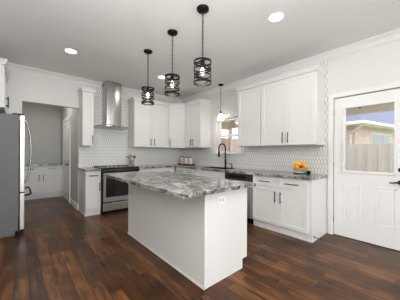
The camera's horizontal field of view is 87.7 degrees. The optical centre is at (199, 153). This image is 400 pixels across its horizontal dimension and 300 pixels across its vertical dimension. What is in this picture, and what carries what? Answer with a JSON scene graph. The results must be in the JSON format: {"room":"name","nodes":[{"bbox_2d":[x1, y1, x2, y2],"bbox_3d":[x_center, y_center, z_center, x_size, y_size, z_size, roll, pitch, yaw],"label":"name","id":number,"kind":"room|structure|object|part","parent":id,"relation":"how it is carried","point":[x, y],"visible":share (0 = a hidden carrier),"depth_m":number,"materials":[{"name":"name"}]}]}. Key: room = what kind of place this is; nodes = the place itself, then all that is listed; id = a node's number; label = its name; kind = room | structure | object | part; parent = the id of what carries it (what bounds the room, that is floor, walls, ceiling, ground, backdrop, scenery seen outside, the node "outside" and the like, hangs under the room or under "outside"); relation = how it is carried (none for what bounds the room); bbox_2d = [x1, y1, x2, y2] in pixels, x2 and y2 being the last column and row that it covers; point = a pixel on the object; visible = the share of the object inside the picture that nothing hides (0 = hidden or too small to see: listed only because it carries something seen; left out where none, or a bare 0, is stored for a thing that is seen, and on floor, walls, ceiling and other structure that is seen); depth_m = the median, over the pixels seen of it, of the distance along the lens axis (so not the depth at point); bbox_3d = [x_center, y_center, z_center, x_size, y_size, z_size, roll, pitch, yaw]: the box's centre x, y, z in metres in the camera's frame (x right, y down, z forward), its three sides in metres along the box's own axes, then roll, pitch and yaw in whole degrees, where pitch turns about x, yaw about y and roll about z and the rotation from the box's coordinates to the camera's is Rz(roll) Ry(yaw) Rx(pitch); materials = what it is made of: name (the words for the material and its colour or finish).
{"room":"kitchen","nodes":[
{"label":"kitchen","id":0,"kind":"room"},
{"bbox_2d":[22,102,60,163],"bbox_3d":[-4.627,-0.190,6.005,1.240,2.784,0.120,0,0,-41],"label":"wall","id":1,"kind":"structure","parent":0,"point":[44,121],"depth_m":6.00,"materials":[{"name":"paint"}]},
{"bbox_2d":[60,107,77,203],"bbox_3d":[-3.383,-0.183,5.431,0.120,2.784,2.380,0,0,-41],"label":"wall","id":2,"kind":"structure","parent":0,"point":[65,112],"depth_m":4.83,"materials":[{"name":"paint"}]},
{"bbox_2d":[63,115,70,202],"bbox_3d":[-3.478,0.148,5.376,0.090,2.120,0.970,0,0,-41],"label":"door","id":3,"kind":"structure","parent":2,"relation":"in","point":[67,121],"depth_m":5.26,"materials":[{"name":"paint"}]},
{"bbox_3d":[-3.345,-0.241,5.251,0.007,0.900,0.260,0,0,-41],"label":"raised panel","id":4,"kind":"part","parent":3,"relation":"part of","materials":[{"name":"paint"}]},
{"bbox_2d":[70,198,77,210],"bbox_3d":[-2.857,1.154,4.715,0.016,0.115,0.840,0,0,-41],"label":"baseboard","id":5,"kind":"structure","parent":2,"relation":"attached to","point":[72,202],"depth_m":4.63,"materials":[{"name":"paint"}]},
{"bbox_2d":[7,70,175,215],"bbox_3d":[-2.252,-0.177,4.758,4.380,2.784,0.120,0,0,-41],"label":"wall","id":6,"kind":"structure","parent":0,"point":[21,87],"depth_m":3.98,"materials":[{"name":"paint"}]},
{"bbox_2d":[8,63,101,87],"bbox_3d":[-3.012,-1.520,3.953,2.165,0.105,0.085,0,0,-41],"label":"trim","id":7,"kind":"structure","parent":6,"relation":"attached to","point":[13,67],"depth_m":4.06,"materials":[{"name":"paint"}]},
{"bbox_2d":[77,87,95,145],"bbox_3d":[-2.357,-0.729,4.325,0.268,1.158,0.372,0,0,-41],"label":"upper cabinet","id":8,"kind":"object","parent":6,"relation":"attached to","point":[86,95],"visible":1,"depth_m":4.22,"materials":[{"name":"paint"}]},
{"bbox_3d":[-2.355,-1.272,4.327,0.268,0.072,0.367,0,0,-41],"label":"crown moulding","id":9,"kind":"part","parent":8,"relation":"part of","materials":[{"name":"paint"}]},
{"bbox_3d":[-2.265,-0.692,4.220,0.199,1.074,0.020,0,0,-41],"label":"door","id":10,"kind":"part","parent":8,"relation":"part of","materials":[{"name":"paint"}]},
{"bbox_2d":[94,81,127,129],"bbox_3d":[-1.932,-1.056,4.633,0.670,1.009,0.460,0,0,-41],"label":"range hood","id":11,"kind":"object","parent":6,"relation":"attached to","point":[111,91],"visible":0.99,"depth_m":4.56,"materials":[{"name":"metal"}]},
{"bbox_2d":[79,84,180,167],"bbox_3d":[-1.560,-0.556,5.274,2.659,1.810,0.008,0,0,-41],"label":"backsplash","id":12,"kind":"structure","parent":6,"relation":"attached to","point":[110,147],"depth_m":4.94,"materials":[{"name":"tile"}]},
{"bbox_2d":[127,97,168,147],"bbox_3d":[-1.287,-0.723,5.258,0.971,1.158,0.372,0,0,-41],"label":"upper cabinet","id":13,"kind":"object","parent":6,"relation":"attached to","point":[148,127],"visible":0.9,"depth_m":5.10,"materials":[{"name":"paint"}]},
{"bbox_3d":[-1.360,-0.687,5.010,0.465,1.074,0.020,0,0,-41],"label":"door","id":14,"kind":"part","parent":13,"relation":"part of","materials":[{"name":"paint"}]},
{"bbox_3d":[-1.285,-1.266,5.260,0.971,0.072,0.367,0,0,-41],"label":"crown moulding","id":15,"kind":"part","parent":13,"relation":"part of","materials":[{"name":"paint"}]},
{"bbox_3d":[-1.007,-0.685,5.318,0.465,1.074,0.020,0,0,-41],"label":"door","id":16,"kind":"part","parent":13,"relation":"part of","materials":[{"name":"paint"}]},
{"bbox_2d":[121,87,180,102],"bbox_3d":[-1.226,-1.510,5.511,1.855,0.105,0.085,0,0,-41],"label":"trim","id":17,"kind":"structure","parent":6,"relation":"attached to","point":[123,89],"depth_m":5.51,"materials":[{"name":"paint"}]},
{"bbox_2d":[168,103,184,147],"bbox_3d":[-0.591,-0.718,5.688,0.635,1.157,0.635,0,0,-41],"label":"upper cabinet","id":18,"kind":"object","parent":6,"relation":"attached to","point":[176,131],"visible":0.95,"depth_m":5.45,"materials":[{"name":"paint"}]},
{"bbox_3d":[-0.588,-1.261,5.689,0.633,0.071,0.633,0,0,-41],"label":"crown moulding","id":19,"kind":"part","parent":18,"relation":"part of","materials":[{"name":"paint"}]},
{"bbox_2d":[0,0,399,98],"bbox_3d":[-0.068,-1.616,2.264,4.680,0.120,11.800,0,0,-41],"label":"ceiling","id":20,"kind":"structure","parent":0,"point":[110,38],"depth_m":2.72,"materials":[{"name":"paint"}]},
{"bbox_2d":[64,48,77,53],"bbox_3d":[-1.980,-1.562,3.196,0.184,0.009,0.184,0,0,-41],"label":"recessed light","id":21,"kind":"object","parent":20,"relation":"in","point":[68,50],"visible":1,"depth_m":3.20,"materials":[{"name":"paint"}]},
{"bbox_2d":[141,49,153,104],"bbox_3d":[-0.795,-1.155,3.183,0.194,0.809,0.194,0,0,-41],"label":"pendant light","id":22,"kind":"object","parent":20,"relation":"hanging from","point":[146,51],"visible":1,"depth_m":3.16,"materials":[{"name":"black metal"}]},
{"bbox_3d":[-0.797,-0.871,3.183,0.194,0.241,0.194,0,0,-41],"label":"lamp shade","id":23,"kind":"part","parent":22,"relation":"part of","materials":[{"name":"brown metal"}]},
{"bbox_3d":[-0.795,-1.254,3.183,0.018,0.536,0.018,0,0,4],"label":"chain","id":24,"kind":"part","parent":22,"relation":"part of","materials":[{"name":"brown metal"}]},
{"bbox_2d":[165,29,179,96],"bbox_3d":[-0.356,-1.153,2.679,0.194,0.809,0.194,0,0,-14],"label":"pendant light","id":25,"kind":"object","parent":20,"relation":"hanging from","point":[172,32],"visible":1,"depth_m":2.66,"materials":[{"name":"black metal"}]},
{"bbox_3d":[-0.355,-1.252,2.679,0.018,0.536,0.018,0,0,31],"label":"chain","id":26,"kind":"part","parent":25,"relation":"part of","materials":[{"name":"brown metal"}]},
{"bbox_3d":[-0.357,-0.869,2.679,0.194,0.241,0.194,0,0,-14],"label":"lamp shade","id":27,"kind":"part","parent":25,"relation":"part of","materials":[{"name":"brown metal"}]},
{"bbox_2d":[193,4,211,86],"bbox_3d":[0.028,-1.150,2.239,0.194,0.809,0.194,0,0,24],"label":"pendant light","id":28,"kind":"object","parent":20,"relation":"hanging from","point":[202,9],"visible":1,"depth_m":2.21,"materials":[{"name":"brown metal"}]},
{"bbox_3d":[0.027,-0.866,2.239,0.194,0.241,0.194,0,0,24],"label":"lamp shade","id":29,"kind":"part","parent":28,"relation":"part of","materials":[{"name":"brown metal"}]},
{"bbox_3d":[0.029,-1.249,2.239,0.018,0.536,0.018,0,0,-21],"label":"chain","id":30,"kind":"part","parent":28,"relation":"part of","materials":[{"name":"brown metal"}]},
{"bbox_2d":[217,84,223,119],"bbox_3d":[0.470,-1.152,4.717,0.168,0.800,0.168,0,0,-41],"label":"pendant light","id":31,"kind":"object","parent":20,"relation":"hanging from","point":[220,116],"visible":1,"depth_m":4.68,"materials":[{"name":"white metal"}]},
{"bbox_3d":[0.468,-0.825,4.717,0.168,0.145,0.168,0,0,-41],"label":"lamp shade","id":32,"kind":"part","parent":31,"relation":"part of","materials":[{"name":"white glass"}]},
{"bbox_2d":[268,12,284,21],"bbox_3d":[0.865,-1.546,2.373,0.184,0.009,0.184,0,0,-41],"label":"recessed light","id":33,"kind":"object","parent":20,"relation":"in","point":[276,16],"visible":1,"depth_m":2.36,"materials":[{"name":"paint"}]},
{"bbox_2d":[0,196,399,299],"bbox_3d":[-0.085,1.288,2.264,4.680,0.120,11.800,0,0,-41],"label":"floor","id":34,"kind":"structure","parent":0,"point":[61,253],"depth_m":2.24,"materials":[{"name":"brown wood"}]},
{"bbox_2d":[0,113,31,237],"bbox_3d":[-3.176,0.313,3.212,0.900,1.795,0.904,0,0,-41],"label":"refrigerator","id":35,"kind":"object","parent":34,"relation":"on","point":[12,179],"visible":1,"depth_m":3.02,"materials":[{"name":"grey metal"}]},
{"bbox_3d":[-2.934,0.861,3.426,0.055,0.542,0.904,0,0,-41],"label":"freezer drawer","id":36,"kind":"part","parent":35,"relation":"part of","materials":[{"name":"silver metal"}]},
{"bbox_3d":[-2.780,0.007,3.254,0.055,1.140,0.449,0,0,-41],"label":"fridge door","id":37,"kind":"part","parent":35,"relation":"part of","materials":[{"name":"silver metal"}]},
{"bbox_3d":[-2.878,0.629,3.474,0.098,0.041,0.845,0,0,-41],"label":"handle","id":38,"kind":"part","parent":35,"relation":"part of","materials":[{"name":"black metal"}]},
{"bbox_3d":[-2.841,-0.018,3.443,0.096,1.049,0.022,0,0,-41],"label":"handle","id":39,"kind":"part","parent":35,"relation":"part of","materials":[{"name":"metal"}]},
{"bbox_2d":[24,165,62,199],"bbox_3d":[-4.378,0.769,5.711,0.970,0.868,0.637,0,0,-41],"label":"base cabinet","id":40,"kind":"object","parent":34,"relation":"on","point":[43,181],"visible":0.77,"depth_m":5.55,"materials":[{"name":"paint"}]},
{"bbox_3d":[-4.381,0.797,5.348,0.479,0.579,0.020,0,0,-41],"label":"door","id":41,"kind":"part","parent":40,"relation":"part of","materials":[{"name":"paint"}]},
{"bbox_3d":[-4.379,0.422,5.348,0.479,0.158,0.020,0,0,-41],"label":"drawer","id":42,"kind":"part","parent":40,"relation":"part of","materials":[{"name":"paint"}]},
{"bbox_2d":[25,163,62,165],"bbox_3d":[-4.382,0.314,5.721,0.996,0.038,0.628,0,0,-41],"label":"countertop","id":43,"kind":"structure","parent":40,"relation":"on","point":[34,164],"depth_m":5.60,"materials":[{"name":"white stone"}]},
{"bbox_3d":[-4.016,0.424,5.665,0.479,0.158,0.020,0,0,-41],"label":"drawer","id":44,"kind":"part","parent":40,"relation":"part of","materials":[{"name":"paint"}]},
{"bbox_3d":[-4.018,0.799,5.665,0.479,0.579,0.020,0,0,-41],"label":"door","id":45,"kind":"part","parent":40,"relation":"part of","materials":[{"name":"paint"}]},
{"bbox_2d":[79,170,100,216],"bbox_3d":[-2.252,0.781,4.253,0.276,0.868,0.637,0,0,-41],"label":"base cabinet","id":46,"kind":"object","parent":34,"relation":"on","point":[89,181],"visible":0.98,"depth_m":4.06,"materials":[{"name":"paint"}]},
{"bbox_2d":[78,167,101,170],"bbox_3d":[-2.254,0.326,4.247,0.293,0.038,0.628,0,0,-41],"label":"countertop","id":47,"kind":"structure","parent":46,"relation":"on","point":[81,168],"depth_m":4.12,"materials":[{"name":"grey stone"}]},
{"bbox_3d":[-2.072,0.435,4.048,0.265,0.158,0.020,0,0,-41],"label":"drawer","id":48,"kind":"part","parent":46,"relation":"part of","materials":[{"name":"paint"}]},
{"bbox_3d":[-2.074,0.810,4.048,0.265,0.579,0.020,0,0,-41],"label":"door","id":49,"kind":"part","parent":46,"relation":"part of","materials":[{"name":"paint"}]},
{"bbox_2d":[94,165,139,213],"bbox_3d":[-1.821,0.736,4.554,0.760,0.965,0.722,0,0,-41],"label":"range","id":50,"kind":"object","parent":34,"relation":"on","point":[114,193],"visible":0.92,"depth_m":4.24,"materials":[{"name":"silver metal"}]},
{"bbox_3d":[-1.642,1.077,4.347,0.720,0.153,0.058,0,0,-41],"label":"storage drawer","id":51,"kind":"part","parent":50,"relation":"part of","materials":[{"name":"metal"}]},
{"bbox_2d":[94,165,138,168],"bbox_3d":[-1.842,0.302,4.581,0.760,0.021,0.650,0,0,-41],"label":"cooktop","id":52,"kind":"object","parent":50,"relation":"in","point":[107,166],"depth_m":4.47,"materials":[{"name":"black glass"}]},
{"bbox_3d":[-1.640,0.686,4.347,0.720,0.578,0.058,0,0,-41],"label":"oven door","id":53,"kind":"part","parent":50,"relation":"part of","materials":[{"name":"metal"}]},
{"bbox_3d":[-1.631,0.351,4.339,0.756,0.075,0.081,0,0,-41],"label":"control panel","id":54,"kind":"part","parent":50,"relation":"part of","materials":[{"name":"black plastic"}]},
{"bbox_2d":[138,167,174,172],"bbox_3d":[-1.190,0.788,5.180,0.990,0.868,0.637,0,0,-41],"label":"base cabinet","id":55,"kind":"object","parent":34,"relation":"on","point":[170,169],"visible":0.16,"depth_m":4.96,"materials":[{"name":"paint"}]},
{"bbox_3d":[-1.194,0.440,4.814,0.487,0.158,0.020,0,0,-41],"label":"drawer","id":56,"kind":"part","parent":55,"relation":"part of","materials":[{"name":"paint"}]},
{"bbox_3d":[-0.825,0.442,5.136,0.487,0.158,0.020,0,0,-41],"label":"drawer","id":57,"kind":"part","parent":55,"relation":"part of","materials":[{"name":"paint"}]},
{"bbox_2d":[136,164,327,179],"bbox_3d":[0.104,0.340,4.151,1.599,0.038,3.873,0,0,-41],"label":"countertop","id":58,"kind":"structure","parent":55,"relation":"on","point":[283,174],"depth_m":3.72,"materials":[{"name":"grey stone"}]},
{"bbox_2d":[202,167,235,168],"bbox_3d":[0.402,0.433,4.542,0.398,0.215,0.738,0,0,-41],"label":"sink","id":59,"kind":"object","parent":58,"relation":"in","point":[202,167],"visible":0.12,"depth_m":4.77,"materials":[{"name":"black metal"}]},
{"bbox_2d":[218,143,226,166],"bbox_3d":[0.507,0.051,4.639,0.262,0.544,0.083,0,0,-41],"label":"faucet","id":60,"kind":"object","parent":58,"relation":"on","point":[225,163],"visible":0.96,"depth_m":4.67,"materials":[{"name":"black metal"}]},
{"bbox_3d":[0.496,-0.049,4.649,0.238,0.344,0.029,0,0,-41],"label":"spout","id":61,"kind":"part","parent":60,"relation":"part of","materials":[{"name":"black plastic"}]},
{"bbox_3d":[-0.374,0.303,5.676,0.170,0.030,0.540,0,0,-41],"label":"tray","id":62,"kind":"object","parent":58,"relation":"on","visible":0},
{"bbox_2d":[180,156,183,163],"bbox_3d":[-0.495,0.190,5.815,0.108,0.238,0.108,0,0,-41],"label":"canister","id":63,"kind":"object","parent":62,"relation":"on","point":[181,157],"visible":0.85,"depth_m":5.77,"materials":[{"name":"beige ceramic"}]},
{"bbox_3d":[1.611,0.323,3.354,0.200,0.012,0.200,0,0,-41],"label":"serving board","id":64,"kind":"object","parent":58,"relation":"on","visible":0},
{"bbox_2d":[292,167,307,172],"bbox_3d":[1.611,0.277,3.354,0.250,0.079,0.250,0,0,-41],"label":"fruit bowl","id":65,"kind":"object","parent":64,"relation":"on","point":[299,169],"visible":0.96,"depth_m":3.28,"materials":[{"name":"beige ceramic"}]},
{"bbox_2d":[176,167,195,174],"bbox_3d":[-0.149,0.794,5.178,0.637,0.868,0.760,0,0,-41],"label":"base cabinet","id":66,"kind":"object","parent":34,"relation":"on","point":[178,170],"visible":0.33,"depth_m":4.97,"materials":[{"name":"paint"}]},
{"bbox_3d":[-0.474,0.444,5.141,0.020,0.158,0.372,0,0,-41],"label":"drawer","id":67,"kind":"part","parent":66,"relation":"part of","materials":[{"name":"paint"}]},
{"bbox_3d":[-0.228,0.446,4.859,0.020,0.158,0.372,0,0,-41],"label":"drawer","id":68,"kind":"part","parent":66,"relation":"part of","materials":[{"name":"paint"}]},
{"bbox_2d":[128,183,246,289],"bbox_3d":[-0.267,0.793,2.740,0.695,0.868,1.729,0,0,-41],"label":"kitchen island","id":69,"kind":"object","parent":34,"relation":"on","point":[205,241],"visible":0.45,"depth_m":2.12,"materials":[{"name":"paint"}]},
{"bbox_3d":[-0.848,0.790,3.368,0.629,0.868,0.019,0,0,-41],"label":"panel","id":70,"kind":"part","parent":69,"relation":"part of","materials":[{"name":"paint"}]},
{"bbox_3d":[-0.518,0.791,2.526,0.019,0.868,1.683,0,0,-41],"label":"panel","id":71,"kind":"part","parent":69,"relation":"part of","materials":[{"name":"paint"}]},
{"bbox_2d":[106,171,255,198],"bbox_3d":[-0.383,0.337,2.650,0.980,0.038,1.890,0,0,-41],"label":"island countertop","id":72,"kind":"structure","parent":69,"relation":"on","point":[180,185],"depth_m":2.22,"materials":[{"name":"grey stone"}]},
{"bbox_3d":[0.049,0.786,1.872,0.022,0.846,0.005,0,0,-41],"label":"corner trim","id":73,"kind":"part","parent":69,"relation":"part of","materials":[{"name":"paint"}]},
{"bbox_2d":[217,195,225,204],"bbox_3d":[0.209,0.452,2.009,0.116,0.072,0.007,0,0,-41],"label":"outlet","id":74,"kind":"object","parent":69,"relation":"attached to","point":[222,199],"visible":1,"depth_m":2.00,"materials":[{"name":"white plastic"}]},
{"bbox_3d":[0.272,0.796,2.084,0.629,0.868,0.019,0,0,-41],"label":"panel","id":75,"kind":"part","parent":69,"relation":"part of","materials":[{"name":"paint"}]},
{"bbox_2d":[196,169,224,178],"bbox_3d":[0.404,0.799,4.545,0.637,0.864,0.900,0,0,-41],"label":"base cabinet","id":76,"kind":"object","parent":34,"relation":"on","point":[216,174],"visible":0.16,"depth_m":4.33,"materials":[{"name":"paint"}]},
{"bbox_2d":[225,172,253,223],"bbox_3d":[0.898,0.801,3.970,0.620,0.866,0.592,0,0,-41],"label":"dishwasher","id":77,"kind":"object","parent":34,"relation":"on","point":[231,176],"visible":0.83,"depth_m":3.60,"materials":[{"name":"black metal"}]},
{"bbox_3d":[0.669,0.425,3.768,0.004,0.035,0.400,0,0,-41],"label":"pocket handle","id":78,"kind":"part","parent":77,"relation":"part of","materials":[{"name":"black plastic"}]},
{"bbox_3d":[0.687,0.426,3.784,0.044,0.116,0.592,0,0,-41],"label":"control panel","id":79,"kind":"part","parent":77,"relation":"part of","materials":[{"name":"metal"}]},
{"bbox_2d":[252,175,326,242],"bbox_3d":[1.417,0.803,3.384,0.637,0.868,0.951,0,0,-41],"label":"base cabinet","id":80,"kind":"object","parent":34,"relation":"on","point":[297,208],"visible":0.94,"depth_m":3.11,"materials":[{"name":"paint"}]},
{"bbox_3d":[1.056,0.829,3.384,0.020,0.579,0.462,0,0,-41],"label":"door","id":81,"kind":"part","parent":80,"relation":"part of","materials":[{"name":"paint"}]},
{"bbox_3d":[1.058,0.453,3.384,0.020,0.158,0.462,0,0,-41],"label":"drawer","id":82,"kind":"part","parent":80,"relation":"part of","materials":[{"name":"paint"}]},
{"bbox_3d":[1.353,0.455,3.046,0.020,0.158,0.429,0,0,-41],"label":"drawer","id":83,"kind":"part","parent":80,"relation":"part of","materials":[{"name":"paint"}]},
{"bbox_3d":[1.351,0.830,3.046,0.020,0.579,0.429,0,0,-41],"label":"door","id":84,"kind":"part","parent":80,"relation":"part of","materials":[{"name":"paint"}]},
{"bbox_2d":[214,39,399,232],"bbox_3d":[2.413,-0.149,2.856,0.150,2.784,9.120,0,0,-41],"label":"wall","id":85,"kind":"structure","parent":0,"point":[377,65],"depth_m":2.92,"materials":[{"name":"paint"}]},
{"bbox_2d":[184,98,211,147],"bbox_3d":[-0.064,-0.716,5.287,0.372,1.158,0.637,0,0,-41],"label":"upper cabinet","id":86,"kind":"object","parent":85,"relation":"attached to","point":[197,112],"visible":1,"depth_m":5.13,"materials":[{"name":"paint"}]},
{"bbox_3d":[-0.278,-0.681,5.321,0.020,1.074,0.298,0,0,-41],"label":"door","id":87,"kind":"part","parent":86,"relation":"part of","materials":[{"name":"paint"}]},
{"bbox_3d":[-0.080,-0.679,5.094,0.020,1.074,0.298,0,0,-41],"label":"door","id":88,"kind":"part","parent":86,"relation":"part of","materials":[{"name":"paint"}]},
{"bbox_3d":[-0.059,-1.258,5.288,0.367,0.072,0.637,0,0,-41],"label":"crown moulding","id":89,"kind":"part","parent":86,"relation":"part of","materials":[{"name":"paint"}]},
{"bbox_2d":[213,112,244,153],"bbox_3d":[0.681,-0.430,4.788,0.178,0.915,0.910,0,0,-41],"label":"window","id":90,"kind":"structure","parent":85,"relation":"in","point":[242,151],"depth_m":4.97,"materials":[{"name":"paint"}]},
{"bbox_3d":[0.726,-0.405,4.827,0.058,0.805,0.750,0,0,-41],"label":"frame","id":91,"kind":"part","parent":90,"relation":"part of","materials":[{"name":"paint"}]},
{"bbox_2d":[235,81,262,146],"bbox_3d":[1.020,-0.709,4.048,0.367,1.158,0.552,0,0,-41],"label":"upper cabinet","id":92,"kind":"object","parent":85,"relation":"attached to","point":[249,96],"visible":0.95,"depth_m":3.93,"materials":[{"name":"paint"}]},
{"bbox_3d":[1.023,-1.252,4.048,0.367,0.072,0.552,0,0,-41],"label":"crown moulding","id":93,"kind":"part","parent":92,"relation":"part of","materials":[{"name":"paint"}]},
{"bbox_2d":[181,60,327,173],"bbox_3d":[0.710,-0.542,4.689,0.008,1.810,3.856,0,0,-41],"label":"backsplash","id":94,"kind":"structure","parent":85,"relation":"attached to","point":[274,158],"depth_m":4.15,"materials":[{"name":"tile"}]},
{"bbox_2d":[181,28,399,102],"bbox_3d":[2.371,-1.489,2.734,0.085,0.105,9.000,0,0,-41],"label":"trim","id":95,"kind":"structure","parent":85,"relation":"attached to","point":[393,35],"depth_m":3.36,"materials":[{"name":"paint"}]},
{"bbox_2d":[260,64,326,145],"bbox_3d":[1.518,-0.707,3.474,0.372,1.158,0.963,0,0,-41],"label":"upper cabinet","id":96,"kind":"object","parent":85,"relation":"attached to","point":[292,103],"visible":1,"depth_m":3.27,"materials":[{"name":"paint"}]},
{"bbox_3d":[1.251,-0.672,3.567,0.020,1.074,0.457,0,0,-41],"label":"door","id":97,"kind":"part","parent":96,"relation":"part of","materials":[{"name":"paint"}]},
{"bbox_3d":[1.523,-1.249,3.475,0.367,0.072,0.963,0,0,-41],"label":"crown moulding","id":98,"kind":"part","parent":96,"relation":"part of","materials":[{"name":"paint"}]},
{"bbox_3d":[1.547,-0.670,3.228,0.020,1.074,0.437,0,0,-41],"label":"door","id":99,"kind":"part","parent":96,"relation":"part of","materials":[{"name":"paint"}]},
{"bbox_2d":[328,81,399,251],"bbox_3d":[2.343,0.170,2.880,0.201,2.145,0.986,0,0,-41],"label":"door","id":100,"kind":"structure","parent":85,"relation":"in","point":[366,204],"depth_m":2.92,"materials":[{"name":"paint"}]},
{"bbox_3d":[2.189,0.714,3.009,0.006,0.515,0.207,0,0,-41],"label":"raised panel","id":101,"kind":"part","parent":100,"relation":"part of","materials":[{"name":"paint"}]},
{"bbox_3d":[2.312,-0.201,2.865,0.018,0.979,0.598,0,0,-41],"label":"glass frame","id":102,"kind":"part","parent":100,"relation":"part of","materials":[{"name":"paint"}]},
{"bbox_3d":[2.433,0.715,2.730,0.006,0.515,0.207,0,0,-41],"label":"raised panel","id":103,"kind":"part","parent":100,"relation":"part of","materials":[{"name":"paint"}]},
{"label":"outside","id":104,"kind":"structure","parent":0,"visible":0},
{"bbox_3d":[-0.573,1.625,6.153,80.000,0.200,80.000,0,0,-41],"label":"lawn","id":105,"kind":"structure","parent":104,"visible":0},
{"bbox_2d":[221,138,240,150],"bbox_3d":[0.501,0.431,8.809,4.500,2.200,0.200,0,0,-41],"label":"brick wall","id":106,"kind":"structure","parent":105,"relation":"on","point":[235,147],"depth_m":9.53,"materials":[{"name":"brick"}]},
{"bbox_2d":[346,111,393,143],"bbox_3d":[11.497,-1.175,13.834,16.110,5.540,5.710,0,0,-29],"label":"house","id":107,"kind":"structure","parent":105,"relation":"on","point":[370,128],"depth_m":8.52,"materials":[{"name":"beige brick"}]},
{"bbox_3d":[8.014,-0.300,9.174,1.740,1.010,0.010,0,0,-29],"label":"pane","id":108,"kind":"part","parent":107,"relation":"part of","materials":[{"name":"grey"}]},
{"bbox_2d":[346,143,393,172],"bbox_3d":[3.139,0.603,9.419,0.080,1.848,24.050,0,0,-41],"label":"fence","id":109,"kind":"object","parent":105,"relation":"on","point":[378,157],"visible":0.03,"depth_m":6.68,"materials":[{"name":"beige wood"}]},
{"bbox_3d":[3.083,1.446,4.823,3.440,0.199,9.190,0,0,-41],"label":"patio","id":110,"kind":"object","parent":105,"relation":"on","visible":0},
{"bbox_2d":[222,103,393,150],"bbox_3d":[2.206,-0.109,5.914,3.540,2.900,12.000,0,0,-41],"label":"patio cover","id":111,"kind":"object","parent":110,"relation":"on","point":[227,125],"visible":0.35,"depth_m":5.63,"materials":[{"name":"paint"}]},
{"bbox_3d":[1.317,0.131,9.054,0.130,2.409,0.130,0,0,-41],"label":"post","id":112,"kind":"part","parent":111,"relation":"part of","materials":[{"name":"paint"}]},
{"bbox_3d":[-1.001,-0.169,-0.122,0.150,2.784,9.120,0,0,-41],"label":"wall","id":113,"kind":"structure","parent":0,"visible":0},
{"bbox_2d":[0,58,9,113],"bbox_3d":[-3.299,-0.992,3.124,0.637,0.682,1.004,0,0,-41],"label":"upper cabinet","id":114,"kind":"object","parent":113,"relation":"attached to","point":[4,71],"visible":0.93,"depth_m":2.99,"materials":[{"name":"paint"}]},
{"bbox_3d":[-2.941,-0.954,3.127,0.020,0.599,0.465,0,0,-41],"label":"door","id":115,"kind":"part","parent":114,"relation":"part of","materials":[{"name":"paint"}]},
{"bbox_3d":[-3.299,-1.297,3.123,0.632,0.072,1.004,0,0,-41],"label":"crown moulding","id":116,"kind":"part","parent":114,"relation":"part of","materials":[{"name":"paint"}]},
{"bbox_3d":[-3.248,-0.955,3.479,0.020,0.599,0.465,0,0,-41],"label":"door","id":117,"kind":"part","parent":114,"relation":"part of","materials":[{"name":"paint"}]}
]}

